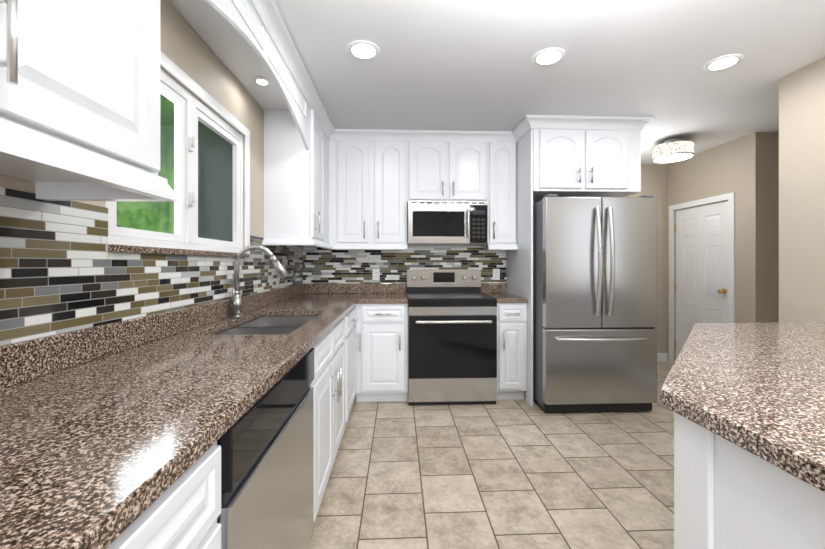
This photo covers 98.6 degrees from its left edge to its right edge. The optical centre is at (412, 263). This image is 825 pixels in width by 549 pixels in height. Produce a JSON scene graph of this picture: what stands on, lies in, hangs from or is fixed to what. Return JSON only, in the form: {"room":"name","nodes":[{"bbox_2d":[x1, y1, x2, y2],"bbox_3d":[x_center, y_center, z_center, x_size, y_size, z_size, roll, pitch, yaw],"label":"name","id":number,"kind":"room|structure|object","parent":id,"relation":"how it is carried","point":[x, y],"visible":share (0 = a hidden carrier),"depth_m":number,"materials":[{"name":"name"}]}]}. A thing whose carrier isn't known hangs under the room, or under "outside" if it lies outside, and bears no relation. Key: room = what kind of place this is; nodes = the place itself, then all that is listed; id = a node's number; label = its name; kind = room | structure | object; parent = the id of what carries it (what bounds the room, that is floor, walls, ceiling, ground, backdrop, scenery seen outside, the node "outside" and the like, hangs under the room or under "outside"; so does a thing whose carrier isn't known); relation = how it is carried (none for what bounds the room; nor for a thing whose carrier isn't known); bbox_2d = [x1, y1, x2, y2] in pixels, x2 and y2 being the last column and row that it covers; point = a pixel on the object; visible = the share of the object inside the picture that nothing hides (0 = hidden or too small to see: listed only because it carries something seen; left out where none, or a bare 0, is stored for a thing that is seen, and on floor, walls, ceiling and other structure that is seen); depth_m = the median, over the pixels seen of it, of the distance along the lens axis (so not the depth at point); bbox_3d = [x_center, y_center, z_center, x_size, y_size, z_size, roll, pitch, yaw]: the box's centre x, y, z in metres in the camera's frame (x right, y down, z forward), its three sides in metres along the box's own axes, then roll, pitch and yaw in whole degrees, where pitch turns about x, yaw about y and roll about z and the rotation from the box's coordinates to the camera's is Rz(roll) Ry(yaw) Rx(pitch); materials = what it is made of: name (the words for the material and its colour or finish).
{"room":"kitchen","nodes":[
{"label":"kitchen","id":0,"kind":"room"},
{"bbox_2d":[0,0,263,256],"bbox_3d":[-1.047,-0.015,0.829,0.065,2.450,5.840,0,0,-2],"label":"wall","id":1,"kind":"structure","parent":0,"point":[186,49],"depth_m":1.92,"materials":[{"name":"beige paint"}]},
{"bbox_2d":[0,0,175,187],"bbox_3d":[-0.824,-0.729,0.482,0.348,1.018,0.950,0,0,-2],"label":"upper cabinet","id":2,"kind":"object","parent":1,"relation":"attached to","point":[78,100],"depth_m":0.72,"materials":[{"name":"white wood"}]},
{"bbox_2d":[0,283,303,386],"bbox_3d":[-1.000,0.248,1.016,0.022,0.101,5.210,0,0,-2],"label":"backsplash","id":3,"kind":"structure","parent":1,"relation":"attached to","point":[21,359],"depth_m":1.15,"materials":[{"name":"brown stone"}]},
{"bbox_2d":[106,51,249,253],"bbox_3d":[-1.069,-0.469,1.752,0.075,0.803,1.132,0,0,-2],"label":"kitchen window","id":4,"kind":"structure","parent":1,"relation":"in","point":[208,174],"depth_m":1.82,"materials":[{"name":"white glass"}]},
{"bbox_2d":[108,244,248,257],"bbox_3d":[-1.065,-0.053,1.729,0.090,0.026,1.078,0,0,-2],"label":"window sill","id":5,"kind":"structure","parent":1,"relation":"in","point":[136,249],"depth_m":1.45,"materials":[{"name":"stone"}]},
{"bbox_2d":[260,92,327,243],"bbox_3d":[-0.918,-0.714,2.810,0.348,1.048,0.450,0,0,-2],"label":"upper cabinet","id":6,"kind":"object","parent":1,"relation":"attached to","point":[295,124],"depth_m":2.59,"materials":[{"name":"white wood"}]},
{"bbox_2d":[296,124,335,247],"bbox_3d":[-0.939,-0.714,3.334,0.348,1.048,0.598,0,0,-2],"label":"upper cabinet","id":7,"kind":"object","parent":1,"relation":"attached to","point":[329,245],"depth_m":3.31,"materials":[{"name":"white wood"}]},
{"bbox_2d":[253,76,270,85],"bbox_3d":[-0.918,-1.113,2.165,0.099,0.011,0.099,0,0,-11],"label":"recessed light","id":8,"kind":"object","parent":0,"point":[261,81],"visible":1,"depth_m":2.13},
{"bbox_2d":[303,245,479,293],"bbox_3d":[0.545,-0.015,3.755,3.350,2.450,0.120,0,0,-2],"label":"wall","id":9,"kind":"structure","parent":0,"point":[434,245],"depth_m":3.68,"materials":[{"name":"beige paint"}]},
{"bbox_2d":[304,283,406,294],"bbox_3d":[-0.578,0.248,3.629,1.031,0.101,0.022,0,0,-2],"label":"backsplash","id":10,"kind":"structure","parent":9,"relation":"attached to","point":[309,288],"depth_m":3.61,"materials":[{"name":"brown stone"}]},
{"bbox_2d":[332,128,407,247],"bbox_3d":[-0.422,-0.714,3.480,0.734,1.048,0.348,0,0,-2],"label":"upper cabinet","id":11,"kind":"object","parent":9,"relation":"attached to","point":[370,166],"depth_m":3.31,"materials":[{"name":"white wood"}]},
{"bbox_2d":[373,269,379,279],"bbox_3d":[-0.374,0.107,3.646,0.072,0.115,0.005,0,0,-2],"label":"electrical outlet plate","id":12,"kind":"object","parent":9,"relation":"attached to","point":[376,274],"depth_m":3.64,"materials":[{"name":"white plastic"}]},
{"bbox_2d":[408,130,491,203],"bbox_3d":[0.325,-0.914,3.510,0.762,0.648,0.348,0,0,-2],"label":"upper cabinet","id":13,"kind":"object","parent":9,"relation":"attached to","point":[443,165],"depth_m":3.34,"materials":[{"name":"white wood"}]},
{"bbox_2d":[407,200,486,245],"bbox_3d":[0.322,-0.390,3.457,0.737,0.395,0.433,0,0,-2],"label":"microwave","id":14,"kind":"object","parent":13,"relation":"attached to","point":[446,222],"visible":1,"depth_m":3.29,"materials":[{"name":"silver metal"}]},
{"bbox_2d":[493,269,499,279],"bbox_3d":[0.872,0.107,3.696,0.072,0.115,0.005,0,0,-2],"label":"electrical outlet plate","id":15,"kind":"object","parent":9,"relation":"attached to","point":[496,272],"depth_m":3.69,"materials":[{"name":"white plastic"}]},
{"bbox_2d":[480,132,519,247],"bbox_3d":[0.845,-0.714,3.531,0.278,1.048,0.348,0,0,-2],"label":"upper cabinet","id":16,"kind":"object","parent":9,"relation":"attached to","point":[503,215],"depth_m":3.36,"materials":[{"name":"white wood"}]},
{"bbox_2d":[520,116,643,207],"bbox_3d":[1.483,-0.929,3.371,0.936,0.618,0.718,0,0,-2],"label":"upper cabinet","id":17,"kind":"object","parent":9,"relation":"attached to","point":[563,156],"depth_m":3.02,"materials":[{"name":"white wood"}]},
{"bbox_2d":[308,361,673,548],"bbox_3d":[1.935,1.240,1.284,6.330,0.060,6.510,0,0,-2],"label":"floor","id":18,"kind":"structure","parent":0,"point":[513,474],"depth_m":1.99,"materials":[{"name":"tile"}]},
{"bbox_2d":[100,423,231,548],"bbox_3d":[-0.678,0.776,0.345,0.628,0.868,0.743,0,0,-2],"label":"base cabinet","id":19,"kind":"object","parent":18,"relation":"on","point":[194,511],"depth_m":0.61,"materials":[{"name":"white wood"}]},
{"bbox_2d":[232,343,319,548],"bbox_3d":[-0.705,0.776,1.097,0.634,0.867,0.751,0,0,-2],"label":"dishwasher","id":20,"kind":"object","parent":18,"relation":"on","point":[276,442],"depth_m":1.05,"materials":[{"name":"silver metal"}]},
{"bbox_2d":[0,295,359,548],"bbox_3d":[-0.703,0.320,1.032,0.633,0.039,5.218,0,0,-2],"label":"countertop","id":21,"kind":"structure","parent":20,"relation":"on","point":[84,447],"depth_m":0.69,"materials":[{"name":"brown stone"}]},
{"bbox_2d":[228,243,291,318],"bbox_3d":[-0.866,0.095,1.998,0.325,0.408,0.105,0,0,-2],"label":"faucet","id":22,"kind":"object","parent":21,"relation":"on","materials":[{"name":"metal"}]},
{"bbox_2d":[212,315,327,354],"bbox_3d":[-0.752,0.433,1.912,0.426,0.213,0.816,0,0,-2],"label":"sink","id":23,"kind":"object","parent":21,"relation":"in","point":[262,322],"depth_m":2.18,"materials":[{"name":"silver metal"}]},
{"bbox_2d":[320,303,359,450],"bbox_3d":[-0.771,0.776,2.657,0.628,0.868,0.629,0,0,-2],"label":"base cabinet","id":24,"kind":"object","parent":18,"relation":"on","point":[339,365],"depth_m":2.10,"materials":[{"name":"white wood"}]},
{"bbox_2d":[360,303,407,401],"bbox_3d":[-0.277,0.776,3.346,0.451,0.868,0.628,0,0,-2],"label":"base cabinet","id":25,"kind":"object","parent":18,"relation":"on","point":[383,326],"depth_m":3.04,"materials":[{"name":"white wood"}]},
{"bbox_2d":[356,295,407,302],"bbox_3d":[-0.265,0.320,3.344,0.428,0.039,0.633,0,0,-2],"label":"countertop","id":26,"kind":"structure","parent":25,"relation":"on","point":[363,298],"depth_m":3.04,"materials":[{"name":"brown stone"}]},
{"bbox_2d":[407,269,496,404],"bbox_3d":[0.333,0.632,3.314,0.758,1.155,0.720,0,0,-2],"label":"range","id":27,"kind":"object","parent":18,"relation":"on","point":[452,337],"visible":0.98,"depth_m":3.02,"materials":[{"name":"silver metal"}]},
{"bbox_2d":[496,303,526,399],"bbox_3d":[0.852,0.776,3.391,0.276,0.868,0.628,0,0,-2],"label":"base cabinet","id":28,"kind":"object","parent":18,"relation":"on","point":[511,317],"depth_m":3.08,"materials":[{"name":"white wood"}]},
{"bbox_2d":[481,291,527,302],"bbox_3d":[0.852,0.320,3.389,0.276,0.039,0.633,0,0,-2],"label":"countertop","id":29,"kind":"structure","parent":28,"relation":"on","point":[502,296],"depth_m":3.18,"materials":[{"name":"brown stone"}]},
{"bbox_2d":[533,194,656,411],"bbox_3d":[1.498,0.327,3.210,0.912,1.767,0.906,0,0,-2],"label":"fridge","id":30,"kind":"object","parent":18,"relation":"on","point":[594,303],"visible":1,"depth_m":2.83,"materials":[{"name":"silver metal"}]},
{"bbox_2d":[674,414,824,548],"bbox_3d":[1.593,0.774,0.204,1.897,0.871,3.140,0,0,-2],"label":"base cabinet","id":31,"kind":"object","parent":18,"relation":"on","point":[724,498],"depth_m":0.70,"materials":[{"name":"wood"}]},
{"bbox_2d":[660,322,824,497],"bbox_3d":[1.582,0.320,0.211,1.918,0.039,3.196,0,0,-2],"label":"countertop","id":32,"kind":"structure","parent":31,"relation":"on","point":[758,388],"depth_m":0.84,"materials":[{"name":"brown stone"}]},
{"bbox_2d":[274,0,824,164],"bbox_3d":[1.935,-1.270,1.284,6.330,0.060,6.510,0,0,-2],"label":"ceiling","id":33,"kind":"structure","parent":0,"point":[465,65],"depth_m":2.16,"materials":[{"name":"paint"}]},
{"bbox_2d":[348,41,379,59],"bbox_3d":[-0.283,-1.235,2.060,0.183,0.006,0.183,0,0,43],"label":"recessed light","id":34,"kind":"object","parent":33,"relation":"in","point":[363,50],"depth_m":2.05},
{"bbox_2d":[533,48,564,65],"bbox_3d":[0.815,-1.235,2.124,0.183,0.006,0.183,0,0,43],"label":"recessed light","id":35,"kind":"object","parent":33,"relation":"in","point":[550,56],"depth_m":2.11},
{"bbox_2d":[652,138,694,162],"bbox_3d":[2.600,-1.147,3.547,0.344,0.184,0.344,0,0,-2],"label":"ceiling light","id":36,"kind":"object","parent":33,"relation":"hanging from","point":[670,150],"visible":1,"depth_m":3.45,"materials":[{"name":"white glass"}]},
{"bbox_2d":[704,54,742,71],"bbox_3d":[1.914,-1.235,2.189,0.183,0.006,0.183,0,0,43],"label":"recessed light","id":37,"kind":"object","parent":33,"relation":"in","point":[724,62],"depth_m":2.18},
{"bbox_2d":[625,164,666,352],"bbox_3d":[2.693,-0.015,4.472,1.200,2.450,0.120,0,0,-2],"label":"wall","id":38,"kind":"structure","parent":0,"point":[653,179],"depth_m":4.43,"materials":[{"name":"beige paint"}]},
{"bbox_2d":[657,353,666,360],"bbox_3d":[2.685,1.160,4.403,0.980,0.100,0.015,0,0,-2],"label":"baseboard","id":39,"kind":"structure","parent":38,"relation":"attached to","point":[661,356],"depth_m":4.40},
{"bbox_2d":[667,132,767,361],"bbox_3d":[3.257,-0.015,3.884,0.120,2.450,1.100,0,0,-2],"label":"wall","id":40,"kind":"structure","parent":0,"point":[739,167],"depth_m":3.47,"materials":[{"name":"beige paint"}]},
{"bbox_2d":[675,201,727,358],"bbox_3d":[3.201,0.278,3.958,0.106,1.849,0.716,0,0,-2],"label":"hall door","id":41,"kind":"structure","parent":40,"relation":"in","point":[701,286],"depth_m":3.96,"materials":[{"name":"white wood"}]},
{"bbox_2d":[669,192,734,362],"bbox_3d":[3.246,0.247,3.958,0.136,1.925,0.850,0,0,-2],"label":"door frame","id":42,"kind":"structure","parent":40,"relation":"attached to","point":[730,197],"depth_m":3.77,"materials":[{"name":"white wood"}]},
{"bbox_2d":[768,132,778,322],"bbox_3d":[4.151,-0.015,3.429,1.630,2.450,0.120,0,0,-2],"label":"wall","id":43,"kind":"structure","parent":0,"point":[773,227],"depth_m":3.34,"materials":[{"name":"beige paint"}]},
{"bbox_2d":[779,57,824,322],"bbox_3d":[2.603,-0.015,0.220,0.120,2.450,4.330,0,0,-2],"label":"wall","id":44,"kind":"structure","parent":0,"point":[801,194],"depth_m":2.24,"materials":[{"name":"beige paint"}]},
{"label":"outside","id":45,"kind":"structure","parent":0,"visible":0},
{"bbox_2d":[117,93,173,233],"bbox_3d":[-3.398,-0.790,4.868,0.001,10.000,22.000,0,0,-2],"label":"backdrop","id":46,"kind":"structure","parent":45,"point":[151,211],"depth_m":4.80,"materials":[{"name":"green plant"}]}
]}

